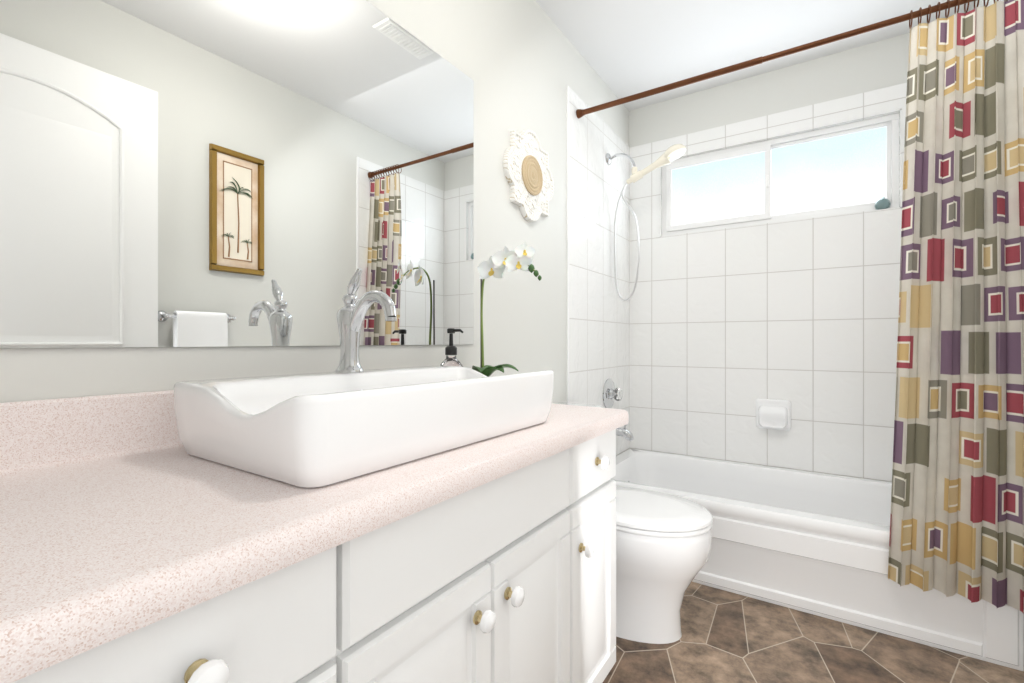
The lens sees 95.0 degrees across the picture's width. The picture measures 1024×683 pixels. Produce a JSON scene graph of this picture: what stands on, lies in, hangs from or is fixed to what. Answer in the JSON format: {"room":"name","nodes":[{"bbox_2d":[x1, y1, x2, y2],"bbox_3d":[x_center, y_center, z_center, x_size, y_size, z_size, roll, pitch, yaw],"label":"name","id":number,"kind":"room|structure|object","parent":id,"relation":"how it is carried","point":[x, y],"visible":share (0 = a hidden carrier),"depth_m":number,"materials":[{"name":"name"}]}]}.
{"room":"bathroom","nodes":[
{"label":"bathroom","id":0,"kind":"room"},
{"bbox_2d":[0,0,628,403],"bbox_3d":[-0.203,-0.205,1.610,0.120,2.430,3.398,0,0,34],"label":"wall","id":1,"kind":"structure","parent":0,"point":[522,64],"depth_m":1.70,"materials":[{"name":"white paint"}]},
{"bbox_2d":[0,0,473,347],"bbox_3d":[-0.570,-0.440,0.943,0.005,0.900,1.580,0,0,34],"label":"mirror","id":2,"kind":"object","parent":1,"relation":"attached to","point":[199,173],"visible":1,"depth_m":0.94,"materials":[{"name":"silver glass"}]},
{"bbox_2d":[503,129,553,221],"bbox_3d":[0.079,-0.670,1.899,0.028,0.366,0.366,0,0,34],"label":"plaque","id":3,"kind":"object","parent":1,"relation":"attached to","point":[528,174],"visible":0.96,"depth_m":1.87,"materials":[{"name":"beige"}]},
{"bbox_2d":[567,86,629,455],"bbox_3d":[0.492,-0.258,2.538,0.008,1.864,0.842,0,0,34],"label":"tile","id":4,"kind":"structure","parent":1,"relation":"attached to","point":[598,332],"depth_m":2.46,"materials":[{"name":"white tile"}]},
{"bbox_2d":[603,379,622,407],"bbox_3d":[0.567,0.290,2.576,0.076,0.170,0.170,0,0,34],"label":"tub valve","id":5,"kind":"object","parent":4,"relation":"attached to","point":[611,393],"visible":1,"depth_m":2.56,"materials":[{"name":"silver metal"}]},
{"bbox_2d":[616,425,633,440],"bbox_3d":[0.590,0.490,2.550,0.141,0.084,0.048,0,0,34],"label":"tub spout","id":6,"kind":"object","parent":4,"relation":"attached to","point":[626,434],"visible":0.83,"depth_m":2.52,"materials":[{"name":"silver metal"}]},
{"bbox_2d":[606,144,685,300],"bbox_3d":[0.704,-0.628,2.475,0.415,0.818,0.110,0,0,34],"label":"shower head","id":7,"kind":"object","parent":4,"relation":"attached to","point":[671,153],"visible":1,"depth_m":2.48},
{"bbox_2d":[576,0,975,118],"bbox_3d":[0.944,-1.100,1.855,1.501,0.042,0.042,0,0,34],"label":"curtain rod","id":8,"kind":"object","parent":4,"relation":"attached to","point":[580,113],"visible":1,"depth_m":1.82,"materials":[{"name":"brown metal"}]},
{"bbox_2d":[909,10,912,28],"bbox_3d":[1.348,-1.088,1.586,0.004,0.056,0.056,0,0,34],"label":"curtain ring","id":9,"kind":"object","parent":8,"relation":"hanging from","point":[910,26],"depth_m":1.57,"materials":[{"name":"brown metal"}]},
{"bbox_2d":[918,7,921,24],"bbox_3d":[1.367,-1.088,1.574,0.004,0.056,0.056,0,0,34],"label":"curtain ring","id":10,"kind":"object","parent":8,"relation":"hanging from","point":[920,8],"depth_m":1.55,"materials":[{"name":"brown metal"}]},
{"bbox_2d":[927,5,930,23],"bbox_3d":[1.386,-1.088,1.561,0.004,0.056,0.056,0,0,34],"label":"curtain ring","id":11,"kind":"object","parent":8,"relation":"hanging from","point":[929,6],"depth_m":1.54,"materials":[{"name":"brown metal"}]},
{"bbox_2d":[936,2,940,18],"bbox_3d":[1.405,-1.088,1.548,0.004,0.056,0.056,0,0,34],"label":"curtain ring","id":12,"kind":"object","parent":8,"relation":"hanging from","point":[938,2],"depth_m":1.53,"materials":[{"name":"brown metal"}]},
{"bbox_2d":[945,0,954,17],"bbox_3d":[1.424,-1.088,1.535,0.004,0.056,0.056,0,0,34],"label":"curtain ring","id":13,"kind":"object","parent":8,"relation":"hanging from","point":[946,15],"depth_m":1.53,"materials":[{"name":"brown metal"}]},
{"bbox_2d":[888,0,1023,612],"bbox_3d":[1.413,-0.131,1.499,0.335,1.862,0.111,0,0,34],"label":"fabric","id":14,"kind":"object","parent":13,"relation":"hanging from","point":[957,511],"visible":1,"depth_m":1.49,"materials":[{"name":"multicoloured fabric"}]},
{"bbox_2d":[955,0,964,13],"bbox_3d":[1.444,-1.088,1.522,0.004,0.056,0.056,0,0,34],"label":"curtain ring","id":15,"kind":"object","parent":8,"relation":"hanging from","point":[958,0],"depth_m":1.51,"materials":[{"name":"brown metal"}]},
{"bbox_2d":[964,0,974,12],"bbox_3d":[1.462,-1.088,1.510,0.004,0.056,0.056,0,0,34],"label":"curtain ring","id":16,"kind":"object","parent":8,"relation":"hanging from","point":[965,11],"depth_m":1.51,"materials":[{"name":"brown metal"}]},
{"bbox_2d":[536,0,972,110],"bbox_3d":[0.480,-1.450,1.157,1.760,0.060,3.398,0,0,34],"label":"ceiling","id":17,"kind":"structure","parent":0,"point":[625,48],"depth_m":2.16,"materials":[{"name":"white paint"}]},
{"bbox_2d":[629,33,908,146],"bbox_3d":[1.387,-0.205,2.522,1.520,2.430,0.120,0,0,34],"label":"wall","id":18,"kind":"structure","parent":0,"point":[868,67],"depth_m":2.45,"materials":[{"name":"white paint"}]},
{"bbox_2d":[630,83,906,481],"bbox_3d":[1.352,-0.258,2.468,1.504,1.864,0.008,0,0,34],"label":"tile","id":19,"kind":"structure","parent":18,"relation":"attached to","point":[729,328],"depth_m":2.46,"materials":[{"name":"white tile"}]},
{"bbox_2d":[756,398,790,430],"bbox_3d":[1.350,0.380,2.429,0.160,0.156,0.058,0,0,34],"label":"soap dish","id":20,"kind":"object","parent":19,"relation":"attached to","point":[774,414],"visible":1,"depth_m":2.42,"materials":[{"name":"white ceramic"}]},
{"bbox_2d":[662,113,898,235],"bbox_3d":[1.358,-0.846,2.505,1.098,0.447,0.059,0,0,34],"label":"window","id":21,"kind":"structure","parent":18,"relation":"in","point":[853,167],"depth_m":2.46,"materials":[{"name":"white glass"}]},
{"bbox_2d":[660,109,901,236],"bbox_3d":[1.355,-0.846,2.499,1.111,0.460,0.063,0,0,34],"label":"window frame","id":22,"kind":"structure","parent":18,"relation":"attached to","point":[899,111],"depth_m":2.37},
{"bbox_2d":[874,194,890,209],"bbox_3d":[1.757,-0.662,2.225,0.062,0.078,0.062,0,0,34],"label":"ornament","id":23,"kind":"object","parent":22,"relation":"on","point":[883,203],"visible":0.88,"depth_m":2.21,"materials":[{"name":"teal glass"}]},
{"bbox_2d":[603,582,1023,682],"bbox_3d":[0.480,1.040,1.157,1.760,0.060,3.398,0,0,34],"label":"floor","id":24,"kind":"structure","parent":0,"point":[728,637],"depth_m":1.51,"materials":[{"name":"tile"}]},
{"bbox_2d":[0,390,628,682],"bbox_3d":[-0.348,0.549,0.785,0.550,0.920,1.618,0,0,34],"label":"bathroom vanity","id":25,"kind":"object","parent":24,"relation":"on","point":[138,544],"visible":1,"depth_m":0.61,"materials":[{"name":"white"}]},
{"bbox_2d":[173,366,553,487],"bbox_3d":[-0.234,0.128,0.948,0.394,0.122,0.650,0,0,34],"label":"sink","id":26,"kind":"object","parent":25,"relation":"in","point":[313,430],"visible":0.98,"depth_m":0.72,"materials":[{"name":"white ceramic"}]},
{"bbox_2d":[335,268,396,372],"bbox_3d":[-0.307,-0.045,0.992,0.172,0.224,0.060,0,0,34],"label":"faucet","id":27,"kind":"object","parent":26,"relation":"on","point":[350,316],"visible":1,"depth_m":1.00,"materials":[{"name":"silver metal"}]},
{"bbox_2d":[440,328,462,366],"bbox_3d":[-0.174,0.076,1.352,0.085,0.227,0.081,0,0,34],"label":"soap dispenser","id":28,"kind":"object","parent":25,"relation":"on","point":[450,354],"visible":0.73,"depth_m":1.34,"materials":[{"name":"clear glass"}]},
{"bbox_2d":[471,242,541,376],"bbox_3d":[-0.031,-0.051,1.425,0.267,0.481,0.178,0,0,34],"label":"orchid","id":29,"kind":"object","parent":25,"relation":"on","point":[521,256],"visible":0.77,"depth_m":1.41,"materials":[{"name":"white plant"}]},
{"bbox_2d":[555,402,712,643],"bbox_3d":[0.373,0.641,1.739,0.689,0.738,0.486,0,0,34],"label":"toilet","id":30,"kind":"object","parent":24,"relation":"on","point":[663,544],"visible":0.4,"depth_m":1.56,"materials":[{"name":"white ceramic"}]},
{"bbox_2d":[611,448,1023,670],"bbox_3d":[1.142,0.832,2.152,1.501,0.356,0.748,0,0,34],"label":"bathtub","id":31,"kind":"object","parent":24,"relation":"on","point":[815,543],"visible":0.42,"depth_m":1.78,"materials":[{"name":"white ceramic"}]},
{"bbox_2d":[969,0,999,10],"bbox_3d":[1.163,-0.205,0.703,0.120,2.430,3.398,0,0,34],"label":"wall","id":32,"kind":"structure","parent":0,"point":[991,2],"depth_m":1.86,"materials":[{"name":"white paint"}]}
]}

